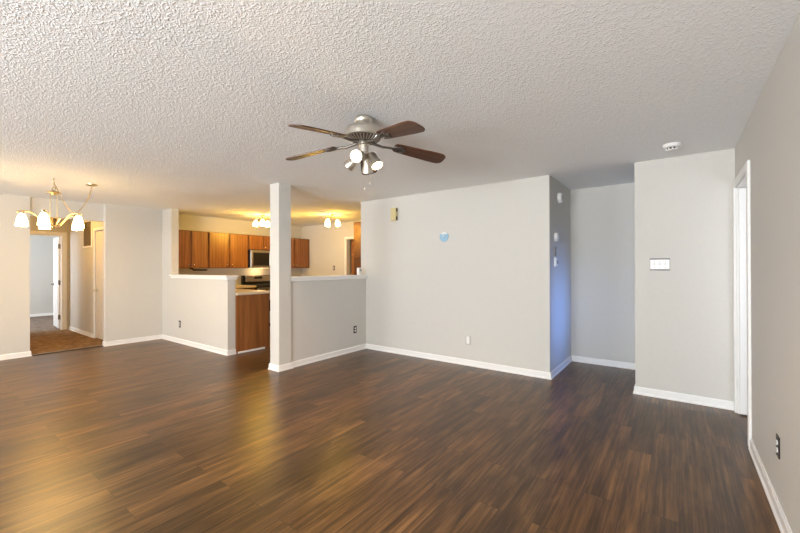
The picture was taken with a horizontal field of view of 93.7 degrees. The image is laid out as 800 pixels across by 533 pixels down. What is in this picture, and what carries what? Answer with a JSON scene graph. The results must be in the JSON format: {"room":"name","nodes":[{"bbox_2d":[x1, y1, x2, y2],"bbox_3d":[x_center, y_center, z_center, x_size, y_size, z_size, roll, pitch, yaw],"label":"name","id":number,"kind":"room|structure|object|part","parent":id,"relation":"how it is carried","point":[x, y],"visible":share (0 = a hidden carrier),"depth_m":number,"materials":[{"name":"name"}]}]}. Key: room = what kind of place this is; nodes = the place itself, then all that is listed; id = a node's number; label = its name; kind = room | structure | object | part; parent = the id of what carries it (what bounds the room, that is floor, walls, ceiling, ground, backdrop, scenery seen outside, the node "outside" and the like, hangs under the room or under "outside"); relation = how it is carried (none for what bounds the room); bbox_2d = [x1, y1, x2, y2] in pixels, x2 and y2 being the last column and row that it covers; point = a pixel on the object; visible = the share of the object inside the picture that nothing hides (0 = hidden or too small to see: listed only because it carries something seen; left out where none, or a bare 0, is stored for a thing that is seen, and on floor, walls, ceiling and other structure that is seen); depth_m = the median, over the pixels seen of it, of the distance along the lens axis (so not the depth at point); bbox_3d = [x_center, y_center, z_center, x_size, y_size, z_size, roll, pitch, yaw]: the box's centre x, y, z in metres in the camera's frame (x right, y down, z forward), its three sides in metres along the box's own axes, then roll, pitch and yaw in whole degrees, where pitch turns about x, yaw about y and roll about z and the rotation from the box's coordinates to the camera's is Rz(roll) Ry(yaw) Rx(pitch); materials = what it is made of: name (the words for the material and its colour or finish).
{"room":"empty living room","nodes":[
{"label":"empty living room","id":0,"kind":"room"},
{"bbox_2d":[0,193,29,354],"bbox_3d":[-7.315,0.147,3.576,0.120,2.440,5.432,0,0,37],"label":"wall","id":1,"kind":"structure","parent":0,"point":[14,240],"depth_m":5.59,"materials":[{"name":"beige paint"}]},
{"bbox_2d":[0,351,31,360],"bbox_3d":[-7.289,1.327,3.568,0.121,0.079,5.453,0,0,37],"label":"baseboard","id":2,"kind":"structure","parent":1,"relation":"attached to","point":[28,353],"depth_m":5.58,"materials":[{"name":"white paint"}]},
{"bbox_2d":[30,235,59,313],"bbox_3d":[-10.533,0.176,9.988,0.120,2.440,3.700,0,0,37],"label":"wall","id":3,"kind":"structure","parent":0,"point":[41,247],"depth_m":10.52,"materials":[{"name":"beige paint"}]},
{"bbox_2d":[30,313,52,316],"bbox_3d":[-10.479,1.356,9.934,0.021,0.079,3.480,0,0,37],"label":"baseboard","id":4,"kind":"structure","parent":3,"relation":"attached to","point":[41,314],"depth_m":10.51,"materials":[{"name":"white paint"}]},
{"bbox_2d":[30,216,68,328],"bbox_3d":[-7.706,0.161,7.671,0.120,2.440,1.405,0,0,37],"label":"wall","id":5,"kind":"structure","parent":0,"point":[64,227],"depth_m":8.14,"materials":[{"name":"beige paint"}]},
{"bbox_2d":[30,230,66,329],"bbox_3d":[-7.583,0.320,7.822,0.138,2.122,0.939,0,0,37],"label":"trim","id":6,"kind":"structure","parent":5,"relation":"attached to","point":[63,238],"depth_m":8.11,"materials":[{"name":"white paint"}]},
{"bbox_2d":[51,237,59,328],"bbox_3d":[-7.701,0.353,8.376,0.773,2.000,0.094,0,0,41],"label":"door","id":7,"kind":"structure","parent":5,"relation":"in","point":[56,241],"depth_m":8.30,"materials":[{"name":"white paint"}]},
{"bbox_2d":[30,315,102,354],"bbox_3d":[-7.977,1.437,8.092,6.534,0.132,3.900,0,0,37],"label":"floor","id":8,"kind":"structure","parent":0,"point":[54,340],"depth_m":7.09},
{"bbox_2d":[30,197,102,221],"bbox_3d":[-5.443,-0.925,6.146,0.075,0.290,0.924,0,0,37],"label":"wall","id":9,"kind":"structure","parent":0,"point":[91,212],"depth_m":6.10,"materials":[{"name":"beige paint"}]},
{"bbox_2d":[69,219,102,337],"bbox_3d":[-6.168,0.156,7.480,2.819,2.440,0.120,0,0,37],"label":"wall","id":10,"kind":"structure","parent":0,"point":[80,259],"depth_m":7.66,"materials":[{"name":"beige paint"}]},
{"bbox_2d":[68,326,92,337],"bbox_3d":[-6.552,1.338,7.676,1.720,0.079,0.021,0,0,37],"label":"baseboard","id":11,"kind":"structure","parent":10,"relation":"attached to","point":[69,327],"depth_m":7.63,"materials":[{"name":"white paint"}]},
{"bbox_2d":[82,221,91,247],"bbox_3d":[-6.179,-0.639,7.402,0.540,0.540,0.020,0,0,37],"label":"air vent","id":12,"kind":"object","parent":10,"relation":"in","point":[87,230],"visible":0.81,"depth_m":7.39,"materials":[{"name":"white paint"}]},
{"bbox_2d":[93,231,102,339],"bbox_3d":[-5.470,0.347,6.883,0.838,2.010,0.101,0,0,37],"label":"door","id":13,"kind":"structure","parent":10,"relation":"in","point":[99,235],"depth_m":7.02,"materials":[{"name":"beige paint"}]},
{"bbox_2d":[93,227,102,337],"bbox_3d":[-5.472,0.322,6.880,0.950,2.100,0.014,0,0,37],"label":"trim","id":14,"kind":"structure","parent":10,"relation":"attached to","point":[99,228],"depth_m":7.13,"materials":[{"name":"white paint"}]},
{"bbox_2d":[103,204,161,341],"bbox_3d":[-4.837,0.151,6.898,0.203,2.440,1.009,0,0,37],"label":"wall","id":15,"kind":"structure","parent":0,"point":[132,236],"depth_m":6.74,"materials":[{"name":"beige paint"}]},
{"bbox_2d":[102,334,161,346],"bbox_3d":[-4.829,1.331,6.800,0.124,0.079,0.905,0,0,37],"label":"baseboard","id":16,"kind":"structure","parent":15,"relation":"attached to","point":[154,337],"depth_m":6.72,"materials":[{"name":"white paint"}]},
{"bbox_2d":[162,208,235,349],"bbox_3d":[-3.547,0.146,6.492,2.353,2.440,0.125,0,0,37],"label":"wall","id":17,"kind":"structure","parent":0,"point":[205,308],"depth_m":6.44,"materials":[{"name":"beige paint"}]},
{"bbox_2d":[162,334,235,355],"bbox_3d":[-3.542,1.326,6.474,2.374,0.079,0.146,0,0,37],"label":"baseboard","id":18,"kind":"structure","parent":17,"relation":"attached to","point":[165,337],"depth_m":6.22,"materials":[{"name":"white paint"}]},
{"bbox_2d":[169,274,237,279],"bbox_3d":[-3.377,0.176,6.357,2.000,0.064,0.200,0,0,37],"label":"trim","id":19,"kind":"structure","parent":17,"relation":"on","point":[217,277],"depth_m":6.06,"materials":[{"name":"white paint"}]},
{"bbox_2d":[179,214,301,284],"bbox_3d":[-3.640,0.153,8.790,0.120,2.440,3.455,0,0,37],"label":"wall","id":20,"kind":"structure","parent":0,"point":[186,222],"depth_m":8.41,"materials":[{"name":"beige paint"}]},
{"bbox_2d":[179,230,207,267],"bbox_3d":[-4.268,-0.339,7.531,0.372,0.750,0.673,0,0,37],"label":"upper cabinet","id":21,"kind":"object","parent":20,"relation":"attached to","point":[193,245],"visible":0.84,"depth_m":7.47,"materials":[{"name":"brown wood"}]},
{"bbox_3d":[-4.252,-0.338,7.304,0.019,0.730,0.312,0,0,37],"label":"door","id":22,"kind":"part","parent":21,"relation":"part of","materials":[{"name":"orange wood"}]},
{"bbox_2d":[189,268,206,270],"bbox_3d":[-4.094,0.060,7.620,0.095,0.051,0.315,0,0,37],"label":"paper towel holder","id":23,"kind":"object","parent":21,"relation":"attached to","point":[189,268],"visible":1,"depth_m":7.58,"materials":[{"name":"black wood"}]},
{"bbox_3d":[-4.047,-0.337,7.580,0.019,0.730,0.313,0,0,37],"label":"door","id":24,"kind":"part","parent":21,"relation":"part of","materials":[{"name":"orange wood"}]},
{"bbox_2d":[208,232,247,267],"bbox_3d":[-3.798,-0.338,8.164,0.372,0.750,0.890,0,0,37],"label":"upper cabinet","id":25,"kind":"object","parent":20,"relation":"attached to","point":[225,250],"visible":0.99,"depth_m":8.04,"materials":[{"name":"brown wood"}]},
{"bbox_3d":[-3.812,-0.337,7.897,0.019,0.730,0.410,0,0,37],"label":"door","id":26,"kind":"part","parent":25,"relation":"part of","materials":[{"name":"orange wood"}]},
{"bbox_3d":[-3.548,-0.337,8.254,0.019,0.730,0.410,0,0,37],"label":"door","id":27,"kind":"part","parent":25,"relation":"part of","materials":[{"name":"orange wood"}]},
{"bbox_2d":[248,235,269,249],"bbox_3d":[-3.300,-0.546,8.837,0.372,0.333,0.769,0,0,37],"label":"upper cabinet","id":28,"kind":"object","parent":20,"relation":"attached to","point":[255,242],"visible":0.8,"depth_m":8.63,"materials":[{"name":"brown wood"}]},
{"bbox_3d":[-3.295,-0.545,8.596,0.019,0.313,0.360,0,0,37],"label":"door","id":29,"kind":"part","parent":28,"relation":"part of","materials":[{"name":"orange wood"}]},
{"bbox_2d":[248,250,269,267],"bbox_3d":[-3.262,-0.167,8.809,0.463,0.418,0.762,0,0,37],"label":"microwave","id":30,"kind":"object","parent":28,"relation":"attached to","point":[256,258],"visible":0.42,"depth_m":8.56,"materials":[{"name":"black metal"}]},
{"bbox_3d":[-3.069,-0.544,8.901,0.019,0.313,0.366,0,0,37],"label":"door","id":31,"kind":"part","parent":28,"relation":"part of","materials":[{"name":"orange wood"}]},
{"bbox_2d":[291,238,308,267],"bbox_3d":[-2.779,-0.337,9.539,0.372,0.750,0.967,0,0,37],"label":"upper cabinet","id":32,"kind":"object","parent":20,"relation":"attached to","point":[299,247],"visible":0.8,"depth_m":9.57,"materials":[{"name":"brown wood"}]},
{"bbox_3d":[-2.805,-0.336,9.256,0.019,0.730,0.452,0,0,37],"label":"door","id":33,"kind":"part","parent":32,"relation":"part of","materials":[{"name":"orange wood"}]},
{"bbox_2d":[270,183,290,364],"bbox_3d":[-1.584,0.136,4.975,0.192,2.440,0.191,0,0,37],"label":"column","id":34,"kind":"structure","parent":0,"point":[280,193],"depth_m":4.91,"materials":[{"name":"beige paint"}]},
{"bbox_2d":[268,362,293,371],"bbox_3d":[-1.581,1.316,4.971,0.234,0.079,0.233,0,0,37],"label":"baseboard","id":35,"kind":"structure","parent":34,"relation":"attached to","point":[278,368],"depth_m":4.89,"materials":[{"name":"white paint"}]},
{"bbox_2d":[291,279,365,361],"bbox_3d":[-1.061,0.779,5.648,0.112,1.155,1.516,0,0,37],"label":"wall","id":36,"kind":"structure","parent":0,"point":[325,314],"depth_m":5.51,"materials":[{"name":"beige paint"}]},
{"bbox_2d":[292,344,365,366],"bbox_3d":[-1.006,1.317,5.607,0.021,0.079,1.516,0,0,37],"label":"baseboard","id":37,"kind":"structure","parent":36,"relation":"attached to","point":[305,361],"depth_m":5.52,"materials":[{"name":"white paint"}]},
{"bbox_2d":[291,275,366,280],"bbox_3d":[-1.062,0.169,5.650,0.188,0.064,1.514,0,0,37],"label":"trim","id":38,"kind":"structure","parent":36,"relation":"on","point":[329,277],"depth_m":5.51,"materials":[{"name":"white paint"}]},
{"bbox_2d":[357,268,361,274],"bbox_3d":[-0.666,0.079,6.152,0.058,0.118,0.068,0,0,37],"label":"stand","id":39,"kind":"object","parent":38,"relation":"on","point":[359,270],"visible":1,"depth_m":6.13,"materials":[{"name":"white plastic"}]},
{"bbox_2d":[302,221,359,275],"bbox_3d":[-0.390,0.143,8.456,5.500,2.440,0.120,0,0,37],"label":"wall","id":40,"kind":"structure","parent":0,"point":[326,244],"depth_m":9.45,"materials":[{"name":"beige paint"}]},
{"bbox_2d":[344,236,353,274],"bbox_3d":[-0.993,0.325,8.816,0.864,2.082,0.018,0,0,37],"label":"trim","id":41,"kind":"structure","parent":40,"relation":"attached to","point":[351,237],"depth_m":9.04,"materials":[{"name":"white paint"}]},
{"bbox_2d":[351,240,353,274],"bbox_3d":[-0.929,0.360,8.881,0.700,1.988,0.101,0,0,40],"label":"door","id":42,"kind":"structure","parent":40,"relation":"in","point":[352,241],"depth_m":9.09,"materials":[{"name":"brown wood"}]},
{"bbox_2d":[350,240,350,274],"bbox_3d":[-0.684,0.147,9.234,1.700,2.440,0.780,0,0,37],"label":"wall","id":43,"kind":"structure","parent":0,"point":[350,240],"depth_m":9.69,"materials":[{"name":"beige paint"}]},
{"bbox_2d":[0,326,780,532],"bbox_3d":[-1.673,1.408,2.452,10.420,0.120,11.550,0,0,37],"label":"floor","id":44,"kind":"structure","parent":0,"point":[158,435],"depth_m":2.72,"materials":[{"name":"laminate"}]},
{"bbox_2d":[32,345,102,355],"bbox_3d":[-5.380,1.361,6.096,0.047,0.016,0.924,0,0,37],"label":"trim","id":45,"kind":"structure","parent":44,"relation":"on","point":[99,345],"depth_m":6.05,"materials":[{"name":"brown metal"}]},
{"bbox_2d":[235,293,268,353],"bbox_3d":[-3.112,0.910,6.633,1.892,0.911,0.615,0,0,37],"label":"base cabinet","id":46,"kind":"object","parent":44,"relation":"on","point":[251,311],"visible":0.48,"depth_m":6.04,"materials":[{"name":"brown wood"}]},
{"bbox_2d":[235,285,269,294],"bbox_3d":[-3.098,0.435,7.222,2.613,0.040,1.579,0,0,37],"label":"countertop","id":47,"kind":"structure","parent":46,"relation":"on","point":[237,291],"depth_m":6.22,"materials":[{"name":"beige laminate"}]},
{"bbox_2d":[241,275,269,325],"bbox_3d":[-3.148,0.789,8.723,0.706,1.165,0.766,0,0,37],"label":"range","id":48,"kind":"object","parent":44,"relation":"on","point":[262,282],"visible":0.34,"depth_m":8.69,"materials":[{"name":"black metal"}]},
{"bbox_3d":[-3.363,0.285,8.884,0.012,0.136,0.637,0,0,37],"label":"panel","id":49,"kind":"part","parent":48,"relation":"part of","materials":[{"name":"silver metal"}]},
{"bbox_2d":[354,221,360,274],"bbox_3d":[-0.475,0.200,8.051,0.915,2.325,0.627,0,0,37],"label":"pantry cabinet","id":50,"kind":"object","parent":44,"relation":"on","point":[357,225],"visible":0.07,"depth_m":8.02,"materials":[{"name":"brown wood"}]},
{"bbox_3d":[-0.816,-0.547,7.962,0.410,0.760,0.019,0,0,37],"label":"door","id":51,"kind":"part","parent":50,"relation":"part of","materials":[{"name":"brown wood"}]},
{"bbox_3d":[-0.813,0.553,7.959,0.410,1.380,0.019,0,0,37],"label":"door","id":52,"kind":"part","parent":50,"relation":"part of","materials":[{"name":"brown wood"}]},
{"bbox_2d":[0,0,799,226],"bbox_3d":[-4.197,-1.139,4.421,17.200,0.120,11.700,0,0,37],"label":"ceiling","id":53,"kind":"structure","parent":0,"point":[188,106],"depth_m":2.34,"materials":[{"name":"white paint"}]},
{"bbox_2d":[15,178,97,229],"bbox_3d":[-4.223,-0.772,4.595,0.627,0.613,0.666,0,0,-15],"label":"chandelier","id":54,"kind":"object","parent":53,"relation":"hanging from","point":[45,220],"visible":1,"depth_m":4.57,"materials":[{"name":"white glass"}]},
{"bbox_3d":[-4.438,-0.547,4.397,0.110,0.146,0.110,0,0,37],"label":"lamp shade","id":55,"kind":"part","parent":54,"relation":"part of","materials":[{"name":"white glass"}]},
{"bbox_3d":[-4.358,-0.575,4.471,0.311,0.177,0.017,0,0,-43],"label":"arm","id":56,"kind":"part","parent":54,"relation":"part of","materials":[{"name":"gold metal"}]},
{"bbox_3d":[-4.119,-0.548,4.334,0.110,0.146,0.110,0,0,37],"label":"lamp shade","id":57,"kind":"part","parent":54,"relation":"part of","materials":[{"name":"white glass"}]},
{"bbox_3d":[-4.476,-0.546,4.720,0.110,0.146,0.110,0,0,37],"label":"lamp shade","id":58,"kind":"part","parent":54,"relation":"part of","materials":[{"name":"white glass"}]},
{"bbox_3d":[-4.236,-0.904,4.586,0.144,0.068,0.144,0,0,37],"label":"plate","id":59,"kind":"part","parent":54,"relation":"part of","materials":[{"name":"gold metal"}]},
{"bbox_3d":[-4.068,-0.575,4.604,0.235,0.177,0.223,0,0,37],"label":"arm","id":60,"kind":"part","parent":54,"relation":"part of","materials":[{"name":"gold metal"}]},
{"bbox_3d":[-4.141,-0.863,4.755,0.016,0.382,0.391,0,0,29],"label":"swag chain","id":61,"kind":"part","parent":54,"relation":"part of","materials":[{"name":"gold metal"}]},
{"bbox_3d":[-3.961,-0.548,4.617,0.110,0.146,0.110,0,0,37],"label":"lamp shade","id":62,"kind":"part","parent":54,"relation":"part of","materials":[{"name":"white glass"}]},
{"bbox_2d":[253,215,269,226],"bbox_3d":[-2.850,-0.948,7.827,0.354,0.247,0.323,0,0,37],"label":"ceiling light","id":63,"kind":"object","parent":53,"relation":"attached to","point":[262,222],"visible":0.98,"depth_m":7.77,"materials":[{"name":"white glass"}]},
{"bbox_3d":[-2.813,-0.897,7.670,0.109,0.144,0.108,0,0,37],"label":"lamp shade","id":64,"kind":"part","parent":63,"relation":"part of","materials":[{"name":"white glass"}]},
{"bbox_2d":[325,214,340,226],"bbox_3d":[-1.454,-0.952,7.754,0.343,0.247,0.348,0,0,37],"label":"ceiling light","id":65,"kind":"object","parent":53,"relation":"attached to","point":[327,222],"visible":1,"depth_m":7.73,"materials":[{"name":"white glass"}]},
{"bbox_3d":[-1.475,-0.901,7.621,0.106,0.144,0.109,0,0,37],"label":"lamp shade","id":66,"kind":"part","parent":65,"relation":"part of","materials":[{"name":"white glass"}]},
{"bbox_3d":[-1.288,-0.901,7.780,0.108,0.144,0.108,0,0,37],"label":"lamp shade","id":67,"kind":"part","parent":65,"relation":"part of","materials":[{"name":"white glass"}]},
{"bbox_2d":[286,114,444,189],"bbox_3d":[-0.218,-0.825,2.771,1.186,0.540,1.241,0,0,-18],"label":"ceiling fan","id":68,"kind":"object","parent":53,"relation":"hanging from","point":[362,133],"visible":1,"depth_m":2.69,"materials":[{"name":"brown wood"}]},
{"bbox_3d":[-0.682,-0.868,2.886,0.415,0.008,0.140,-9,9,17],"label":"blade","id":69,"kind":"part","parent":68,"relation":"part of","materials":[{"name":"brown wood"}]},
{"bbox_3d":[-0.519,-0.870,2.400,0.140,0.008,0.415,14,16,33],"label":"blade","id":70,"kind":"part","parent":68,"relation":"part of","materials":[{"name":"brown wood"}]},
{"bbox_3d":[-0.303,-0.777,2.637,0.074,0.071,0.031,0,0,16],"label":"bulb","id":71,"kind":"part","parent":68,"relation":"part of","materials":[{"name":"white glass"}]},
{"bbox_3d":[-0.270,-0.868,3.192,0.140,0.008,0.415,-12,-8,-2],"label":"blade","id":72,"kind":"part","parent":68,"relation":"part of","materials":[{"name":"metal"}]},
{"bbox_3d":[-0.170,-0.738,2.704,0.065,0.044,0.074,0,0,37],"label":"bulb","id":73,"kind":"part","parent":68,"relation":"part of","materials":[{"name":"white glass"}]},
{"bbox_3d":[-0.006,-0.872,2.405,0.140,0.008,0.415,15,-1,-37],"label":"blade","id":74,"kind":"part","parent":68,"relation":"part of","materials":[{"name":"brown wood"}]},
{"bbox_3d":[0.148,-0.870,2.894,0.415,0.008,0.140,8,-15,-18],"label":"blade","id":75,"kind":"part","parent":68,"relation":"part of","materials":[{"name":"brown wood"}]},
{"bbox_2d":[662,142,680,151],"bbox_3d":[2.451,-1.073,3.381,0.140,0.055,0.140,0,0,37],"label":"smoke detector","id":76,"kind":"object","parent":53,"relation":"attached to","point":[672,146],"visible":1,"depth_m":3.35,"materials":[{"name":"white plastic"}]},
{"bbox_2d":[361,148,734,400],"bbox_3d":[2.062,0.124,4.352,6.673,2.440,0.120,0,0,37],"label":"wall","id":77,"kind":"structure","parent":0,"point":[425,293],"depth_m":4.67,"materials":[{"name":"beige paint"}]},
{"bbox_2d":[391,208,397,220],"bbox_3d":[-0.090,-0.813,5.840,0.105,0.196,0.055,0,0,37],"label":"door chime","id":78,"kind":"object","parent":77,"relation":"attached to","point":[394,211],"visible":1,"depth_m":5.81,"materials":[{"name":"beige plastic"}]},
{"bbox_2d":[440,232,448,241],"bbox_3d":[0.625,-0.421,5.326,0.142,0.142,0.028,0,0,37],"label":"gauge","id":79,"kind":"object","parent":77,"relation":"attached to","point":[444,236],"visible":1,"depth_m":5.32,"materials":[{"name":"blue plastic"}]},
{"bbox_2d":[366,344,550,379],"bbox_3d":[0.617,1.311,5.334,2.952,0.079,0.021,0,0,37],"label":"baseboard","id":80,"kind":"structure","parent":77,"relation":"attached to","point":[522,371],"depth_m":5.12,"materials":[{"name":"white paint"}]},
{"bbox_2d":[465,336,470,344],"bbox_3d":[0.928,1.006,5.106,0.080,0.120,0.017,0,0,37],"label":"wall outlet","id":81,"kind":"object","parent":77,"relation":"attached to","point":[467,338],"visible":1,"depth_m":5.10,"materials":[{"name":"grey plastic"}]},
{"bbox_2d":[650,258,669,269],"bbox_3d":[2.652,-0.021,3.827,0.168,0.124,0.020,0,0,37],"label":"light switch","id":82,"kind":"object","parent":77,"relation":"attached to","point":[655,263],"visible":1,"depth_m":3.83,"materials":[{"name":"white plastic"}]},
{"bbox_2d":[633,385,733,410],"bbox_3d":[2.828,1.300,3.770,0.816,0.079,0.141,0,0,37],"label":"baseboard","id":83,"kind":"structure","parent":77,"relation":"attached to","point":[693,399],"depth_m":3.70,"materials":[{"name":"white paint"}]},
{"bbox_2d":[539,175,570,371],"bbox_3d":[2.102,0.126,5.003,0.120,2.440,1.213,0,0,37],"label":"wall","id":84,"kind":"structure","parent":0,"point":[554,281],"depth_m":4.62,"materials":[{"name":"beige paint"}]},
{"bbox_2d":[553,246,555,256],"bbox_3d":[1.916,-0.185,4.639,0.018,0.124,0.068,0,0,37],"label":"thermostat","id":85,"kind":"object","parent":84,"relation":"attached to","point":[554,247],"visible":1,"depth_m":4.62,"materials":[{"name":"grey plastic"}]},
{"bbox_2d":[554,257,557,265],"bbox_3d":[1.944,-0.057,4.665,0.031,0.110,0.096,0,0,37],"label":"security keypad","id":86,"kind":"object","parent":84,"relation":"attached to","point":[555,258],"visible":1,"depth_m":4.63,"materials":[{"name":"white plastic"}]},
{"bbox_2d":[554,232,558,241],"bbox_3d":[1.959,-0.367,4.680,0.040,0.116,0.116,0,0,37],"label":"sensor","id":87,"kind":"object","parent":84,"relation":"attached to","point":[556,235],"visible":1,"depth_m":4.65,"materials":[{"name":"white plastic"}]},
{"bbox_2d":[557,193,562,202],"bbox_3d":[2.065,-0.883,4.819,0.049,0.132,0.132,0,0,37],"label":"sensor","id":88,"kind":"object","parent":84,"relation":"attached to","point":[560,195],"depth_m":4.78,"materials":[{"name":"white plastic"}]},
{"bbox_2d":[550,356,571,379],"bbox_3d":[2.119,1.306,4.901,0.021,0.079,1.114,0,0,37],"label":"baseboard","id":89,"kind":"structure","parent":84,"relation":"attached to","point":[558,369],"depth_m":4.83,"materials":[{"name":"white paint"}]},
{"bbox_2d":[570,183,634,362],"bbox_3d":[3.934,0.119,4.324,3.632,2.440,0.120,0,0,37],"label":"wall","id":90,"kind":"structure","parent":0,"point":[602,218],"depth_m":5.10,"materials":[{"name":"beige paint"}]},
{"bbox_2d":[571,355,634,369],"bbox_3d":[3.815,1.300,4.324,3.432,0.079,0.021,0,0,37],"label":"baseboard","id":91,"kind":"structure","parent":90,"relation":"attached to","point":[596,361],"depth_m":5.09,"materials":[{"name":"white paint"}]},
{"bbox_2d":[735,13,799,532],"bbox_3d":[0.532,0.114,-0.106,0.120,2.440,8.864,0,0,37],"label":"wall","id":92,"kind":"structure","parent":0,"point":[770,138],"depth_m":2.01,"materials":[{"name":"beige paint"}]},
{"bbox_2d":[733,160,751,446],"bbox_3d":[2.884,0.277,3.080,0.138,2.122,0.909,0,0,37],"label":"trim","id":93,"kind":"structure","parent":92,"relation":"attached to","point":[745,182],"depth_m":3.15,"materials":[{"name":"white paint"}]},
{"bbox_2d":[738,188,746,414],"bbox_3d":[3.355,0.309,3.134,0.766,2.032,0.103,0,0,37],"label":"door","id":94,"kind":"structure","parent":92,"relation":"in","point":[741,191],"depth_m":3.36,"materials":[{"name":"white paint"}]},
{"bbox_2d":[748,439,792,532],"bbox_3d":[0.201,1.294,-0.443,0.021,0.079,7.930,0,0,37],"label":"baseboard","id":95,"kind":"structure","parent":92,"relation":"attached to","point":[777,510],"depth_m":2.14,"materials":[{"name":"white paint"}]},
{"bbox_2d":[775,433,779,459],"bbox_3d":[2.025,0.964,2.011,0.011,0.115,0.070,0,0,37],"label":"wall outlet","id":96,"kind":"object","parent":92,"relation":"attached to","point":[777,440],"visible":1,"depth_m":2.00,"materials":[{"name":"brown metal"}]}
]}

